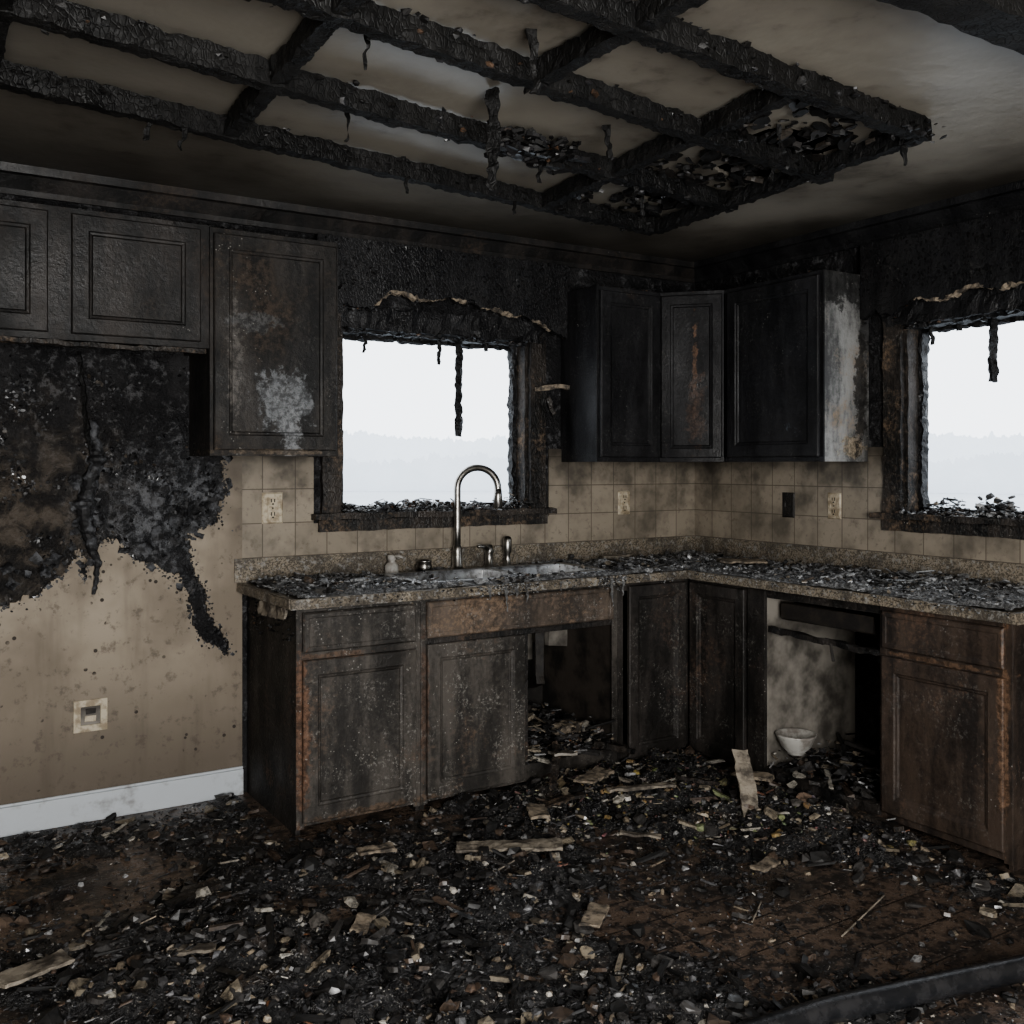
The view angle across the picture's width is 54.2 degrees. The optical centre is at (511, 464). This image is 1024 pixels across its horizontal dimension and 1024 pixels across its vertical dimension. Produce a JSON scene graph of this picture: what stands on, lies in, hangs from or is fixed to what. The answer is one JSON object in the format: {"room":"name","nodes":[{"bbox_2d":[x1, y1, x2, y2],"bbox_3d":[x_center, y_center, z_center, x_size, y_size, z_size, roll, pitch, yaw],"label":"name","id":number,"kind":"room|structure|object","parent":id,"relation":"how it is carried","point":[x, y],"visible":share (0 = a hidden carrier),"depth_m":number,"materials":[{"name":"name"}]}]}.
{"room":"fire-damaged room","nodes":[
{"label":"fire-damaged room","id":0,"kind":"room"},
{"bbox_2d":[0,194,694,791],"bbox_3d":[-1.110,0.130,4.208,5.180,2.440,0.140,0,0,-32],"label":"wall","id":1,"kind":"structure","parent":0,"point":[161,397],"depth_m":3.86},
{"bbox_2d":[73,698,106,732],"bbox_3d":[-1.599,0.950,3.794,0.120,0.120,0.009,0,0,-32],"label":"water supply box","id":2,"kind":"object","parent":1,"relation":"attached to","point":[89,715],"visible":1,"depth_m":3.79,"materials":[{"name":"beige plastic"}]},
{"bbox_2d":[0,198,209,355],"bbox_3d":[-1.693,-0.662,3.567,1.152,0.502,0.320,0,0,-32],"label":"upper cabinet","id":3,"kind":"object","parent":1,"relation":"attached to","point":[77,277],"visible":1,"depth_m":3.54,"materials":[{"name":"black wood"}]},
{"bbox_2d":[0,352,241,804],"bbox_3d":[-2.113,0.426,3.454,2.399,1.848,0.072,0,0,-32],"label":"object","id":4,"kind":"structure","parent":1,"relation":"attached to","point":[122,630],"depth_m":3.86,"materials":[{"name":"beige paint"}]},
{"bbox_2d":[0,766,242,837],"bbox_3d":[-2.118,1.292,3.462,2.400,0.115,0.016,0,0,-32],"label":"baseboard","id":5,"kind":"structure","parent":1,"relation":"attached to","point":[16,818],"depth_m":3.84,"materials":[{"name":"white paint"}]},
{"bbox_2d":[189,225,337,456],"bbox_3d":[-0.995,-0.471,4.009,0.517,0.871,0.319,0,0,-32],"label":"upper cabinet","id":6,"kind":"object","parent":1,"relation":"attached to","point":[265,383],"visible":0.99,"depth_m":3.88,"materials":[{"name":"brown wood"}]},
{"bbox_2d":[0,161,694,283],"bbox_3d":[-1.054,-1.040,4.119,4.900,0.099,0.070,0,0,-32],"label":"trim","id":7,"kind":"structure","parent":1,"relation":"attached to","point":[15,179],"depth_m":4.23,"materials":[{"name":"black wood"}]},
{"bbox_2d":[311,306,569,531],"bbox_3d":[-0.327,-0.207,4.654,1.303,0.993,0.244,0,0,-32],"label":"window","id":8,"kind":"structure","parent":1,"relation":"in","point":[524,342],"depth_m":4.70,"materials":[{"name":"black wood"}]},
{"bbox_2d":[315,232,567,339],"bbox_3d":[-0.284,-0.801,4.586,1.308,0.369,0.047,0,0,-32],"label":"wall","id":9,"kind":"structure","parent":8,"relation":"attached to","point":[369,271],"depth_m":4.58,"materials":[{"name":"black paint"}]},
{"bbox_2d":[242,449,694,558],"bbox_3d":[-0.081,0.152,4.771,2.541,0.465,0.008,0,0,-32],"label":"tile backsplash","id":10,"kind":"structure","parent":1,"relation":"attached to","point":[584,494],"depth_m":4.91,"materials":[{"name":"beige tile"}]},
{"bbox_2d":[262,492,282,523],"bbox_3d":[-1.000,0.180,4.179,0.090,0.130,0.010,0,0,-32],"label":"wall outlet","id":11,"kind":"object","parent":10,"relation":"attached to","point":[272,503],"visible":1,"depth_m":4.18,"materials":[{"name":"beige plastic"}]},
{"bbox_2d":[618,491,629,514],"bbox_3d":[0.582,0.195,5.180,0.078,0.122,0.010,0,0,-32],"label":"wall outlet","id":12,"kind":"object","parent":10,"relation":"attached to","point":[623,496],"visible":1,"depth_m":5.17,"materials":[{"name":"beige plastic"}]},
{"bbox_2d":[561,284,659,461],"bbox_3d":[0.490,-0.439,4.948,0.385,0.848,0.319,0,0,-32],"label":"upper cabinet","id":13,"kind":"object","parent":1,"relation":"attached to","point":[610,352],"visible":0.98,"depth_m":4.82,"materials":[{"name":"black wood"}]},
{"bbox_2d":[659,290,724,461],"bbox_3d":[0.923,-0.432,5.093,0.514,0.835,0.534,0,0,-32],"label":"upper cabinet","id":14,"kind":"object","parent":1,"relation":"attached to","point":[691,322],"visible":0.88,"depth_m":4.88,"materials":[{"name":"black wood"}]},
{"bbox_2d":[0,0,1023,261],"bbox_3d":[0.397,-1.096,1.824,5.180,0.012,5.780,0,0,-32],"label":"ceiling","id":15,"kind":"structure","parent":0,"point":[968,85],"depth_m":3.06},
{"bbox_2d":[0,0,946,235],"bbox_3d":[-0.177,-0.948,2.683,3.263,0.313,2.117,0,0,-32],"label":"ceiling joists","id":16,"kind":"object","parent":15,"relation":"attached to","point":[654,24],"visible":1,"depth_m":2.88,"materials":[{"name":"black wood"}]},
{"bbox_2d":[644,128,837,197],"bbox_3d":[0.397,-1.280,1.824,5.180,0.340,5.780,0,0,-32],"label":"debris","id":17,"kind":"object","parent":15,"relation":"on","point":[726,167],"visible":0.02,"depth_m":4.09,"materials":[{"name":"black"}]},
{"bbox_2d":[880,0,1023,53],"bbox_3d":[0.436,-1.027,1.764,4.907,0.137,0.188,0,0,-32],"label":"ceiling beam","id":18,"kind":"structure","parent":15,"relation":"attached to","point":[1000,23],"depth_m":2.15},
{"bbox_2d":[0,755,1023,1023],"bbox_3d":[0.397,1.410,1.824,5.180,0.120,5.780,0,0,-32],"label":"floor","id":19,"kind":"structure","parent":0,"point":[892,907],"depth_m":3.05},
{"bbox_2d":[247,596,419,835],"bbox_3d":[-0.727,0.935,3.998,0.526,0.830,0.594,0,0,-32],"label":"base cabinet","id":20,"kind":"object","parent":19,"relation":"on","point":[333,694],"visible":0.91,"depth_m":3.77,"materials":[{"name":"brown wood"}]},
{"bbox_2d":[0,720,903,990],"bbox_3d":[-0.146,1.241,3.407,2.912,0.234,1.516,0,0,-32],"label":"boards","id":21,"kind":"object","parent":19,"relation":"on","point":[22,893],"visible":0.97,"depth_m":3.37,"materials":[{"name":"brown wood"}]},
{"bbox_2d":[0,747,1023,1023],"bbox_3d":[-0.185,1.297,2.736,3.692,0.104,3.263,0,0,-32],"label":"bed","id":22,"kind":"object","parent":19,"relation":"on","point":[360,1013],"visible":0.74,"depth_m":2.89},
{"bbox_2d":[0,702,1023,1023],"bbox_3d":[0.054,1.244,3.015,4.233,0.261,3.105,0,0,-32],"label":"debris","id":23,"kind":"object","parent":22,"relation":"on","point":[852,772],"visible":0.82,"depth_m":3.02,"materials":[{"name":"black"}]},
{"bbox_2d":[775,728,816,755],"bbox_3d":[1.195,1.173,4.210,0.170,0.085,0.170,0,0,-32],"label":"ceramic bowl","id":24,"kind":"object","parent":23,"relation":"on","point":[795,741],"visible":1,"depth_m":4.17,"materials":[{"name":"ceramic"}]},
{"bbox_2d":[735,954,1023,1023],"bbox_3d":[0.979,1.310,2.458,1.590,0.062,0.127,0,0,-23],"label":"fire hose","id":25,"kind":"object","parent":22,"relation":"on","point":[842,1007],"visible":1,"depth_m":2.45,"materials":[{"name":"black rubber"}]},
{"bbox_2d":[420,584,616,809],"bbox_3d":[-0.092,0.936,4.400,0.973,0.828,0.594,0,0,-32],"label":"base cabinet","id":26,"kind":"object","parent":19,"relation":"on","point":[482,663],"visible":0.73,"depth_m":4.10,"materials":[{"name":"brown wood"}]},
{"bbox_2d":[234,536,1023,624],"bbox_3d":[0.518,0.453,3.844,2.535,0.136,2.215,0,0,-32],"label":"countertop","id":27,"kind":"structure","parent":26,"relation":"on","point":[246,569],"depth_m":4.31,"materials":[{"name":"grey stone"}]},
{"bbox_2d":[385,554,402,573],"bbox_3d":[-0.521,0.436,4.384,0.064,0.090,0.083,0,0,-32],"label":"soap dispenser","id":28,"kind":"object","parent":27,"relation":"on","point":[391,566],"visible":0.79,"depth_m":4.37,"materials":[{"name":"plastic"}]},
{"bbox_2d":[416,559,431,570],"bbox_3d":[-0.394,0.451,4.478,0.072,0.062,0.072,0,0,-32],"label":"strainer","id":29,"kind":"object","parent":27,"relation":"on","point":[422,564],"visible":0.76,"depth_m":4.45,"materials":[{"name":"silver metal"}]},
{"bbox_2d":[450,464,502,568],"bbox_3d":[-0.164,0.239,4.549,0.247,0.485,0.072,0,0,13],"label":"gooseneck faucet","id":30,"kind":"object","parent":27,"relation":"on","point":[457,549],"visible":0.96,"depth_m":4.55,"materials":[{"name":"silver metal"}]},
{"bbox_2d":[477,544,493,566],"bbox_3d":[-0.130,0.423,4.631,0.054,0.116,0.129,0,0,40],"label":"handle","id":31,"kind":"object","parent":27,"relation":"on","point":[489,550],"visible":0.84,"depth_m":4.64,"materials":[{"name":"silver metal"}]},
{"bbox_2d":[379,562,610,584],"bbox_3d":[-0.059,0.549,4.388,0.960,0.163,0.410,0,0,-32],"label":"sink","id":32,"kind":"object","parent":27,"relation":"in","point":[467,574],"visible":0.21,"depth_m":4.49,"materials":[{"name":"metal"}]},
{"bbox_2d":[502,536,511,565],"bbox_3d":[-0.022,0.408,4.713,0.048,0.146,0.048,0,0,-32],"label":"sprayer","id":33,"kind":"object","parent":27,"relation":"on","point":[507,541],"visible":0.8,"depth_m":4.70,"materials":[{"name":"silver metal"}]},
{"bbox_2d":[247,549,1023,616],"bbox_3d":[0.525,0.515,3.842,2.530,0.198,2.194,0,0,-32],"label":"debris","id":34,"kind":"object","parent":27,"relation":"on","point":[944,588],"visible":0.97,"depth_m":4.05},
{"bbox_2d":[600,554,766,564],"bbox_3d":[0.816,0.453,4.810,0.814,0.021,0.179,0,0,23],"label":"fragments","id":35,"kind":"object","parent":34,"relation":"on","point":[745,560],"visible":0.98,"depth_m":4.69,"materials":[{"name":"brown wood"}]},
{"bbox_2d":[617,579,688,761],"bbox_3d":[0.498,0.936,4.772,0.418,0.828,0.594,0,0,-32],"label":"base cabinet","id":36,"kind":"object","parent":19,"relation":"on","point":[652,617],"visible":0.43,"depth_m":4.53,"materials":[{"name":"brown wood"}]},
{"bbox_2d":[494,848,884,936],"bbox_3d":[0.537,1.314,3.093,1.205,0.053,0.314,0,0,13],"label":"wood splinters","id":37,"kind":"object","parent":19,"relation":"on","point":[875,903],"visible":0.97,"depth_m":3.00,"materials":[{"name":"brown wood"}]},
{"bbox_2d":[689,579,854,782],"bbox_3d":[1.182,0.936,4.583,0.594,0.828,0.475,0,0,-32],"label":"base cabinet","id":38,"kind":"object","parent":19,"relation":"on","point":[748,682],"visible":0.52,"depth_m":4.39,"materials":[{"name":"brown wood"}]},
{"bbox_2d":[763,590,880,814],"bbox_3d":[1.427,0.927,4.118,0.555,0.810,0.583,0,0,-32],"label":"bay","id":39,"kind":"object","parent":19,"relation":"on","point":[854,616],"visible":0.88,"depth_m":3.99,"materials":[{"name":"black wood"}]},
{"bbox_2d":[880,606,1023,871],"bbox_3d":[1.752,0.936,3.681,0.594,0.828,0.520,0,0,-32],"label":"base cabinet","id":40,"kind":"object","parent":19,"relation":"on","point":[952,687],"visible":0.81,"depth_m":3.48,"materials":[{"name":"brown wood"}]},
{"bbox_2d":[695,247,999,766],"bbox_3d":[2.564,0.130,3.112,0.140,2.440,5.640,0,0,-32],"label":"wall","id":41,"kind":"structure","parent":0,"point":[867,667],"depth_m":4.51,"materials":[{"name":"paint"}]},
{"bbox_2d":[725,268,868,461],"bbox_3d":[1.309,-0.439,4.667,0.319,0.847,0.600,0,0,-32],"label":"upper cabinet","id":42,"kind":"object","parent":41,"relation":"attached to","point":[797,346],"visible":0.99,"depth_m":4.48,"materials":[{"name":"black wood"}]},
{"bbox_2d":[694,180,1023,282],"bbox_3d":[2.438,-1.040,3.115,0.070,0.099,5.500,0,0,-32],"label":"trim","id":43,"kind":"structure","parent":41,"relation":"attached to","point":[1009,197],"depth_m":4.45,"materials":[{"name":"black wood"}]},
{"bbox_2d":[695,447,1023,563],"bbox_3d":[1.623,0.152,4.463,0.008,0.465,2.350,0,0,-32],"label":"tile backsplash","id":44,"kind":"structure","parent":41,"relation":"attached to","point":[734,500],"depth_m":4.74,"materials":[{"name":"beige tile"}]},
{"bbox_2d":[782,492,794,517],"bbox_3d":[1.347,0.195,4.881,0.010,0.122,0.078,0,0,-32],"label":"wall outlet","id":45,"kind":"object","parent":44,"relation":"attached to","point":[788,498],"visible":1,"depth_m":4.87,"materials":[{"name":"black plastic"}]},
{"bbox_2d":[828,493,840,518],"bbox_3d":[1.496,0.190,4.646,0.010,0.122,0.078,0,0,-32],"label":"wall outlet","id":46,"kind":"object","parent":44,"relation":"attached to","point":[834,499],"visible":1,"depth_m":4.64,"materials":[{"name":"beige plastic"}]},
{"bbox_2d":[869,284,1023,538],"bbox_3d":[1.998,-0.214,3.949,0.220,1.006,1.245,0,0,-32],"label":"window","id":47,"kind":"structure","parent":41,"relation":"in","point":[905,384],"depth_m":4.33,"materials":[{"name":"black wood"}]},
{"bbox_2d":[859,208,1023,322],"bbox_3d":[1.913,-0.809,3.914,0.053,0.358,1.313,0,0,-32],"label":"wall","id":48,"kind":"structure","parent":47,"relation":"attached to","point":[938,265],"depth_m":4.11,"materials":[{"name":"black paint"}]},
{"label":"outside","id":49,"kind":"structure","parent":0,"visible":0},
{"bbox_2d":[343,491,1023,510],"bbox_3d":[3.427,1.900,48.401,230.000,0.100,250.000,0,0,-32],"label":"ground","id":50,"kind":"structure","parent":49,"point":[359,498],"depth_m":56.92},
{"bbox_2d":[343,430,1023,493],"bbox_3d":[8.585,-0.516,26.047,125.171,4.932,133.302,0,0,-32],"label":"treeline","id":51,"kind":"object","parent":50,"relation":"on","point":[993,464],"visible":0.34,"depth_m":71.26,"materials":[{"name":"white"}]}
]}

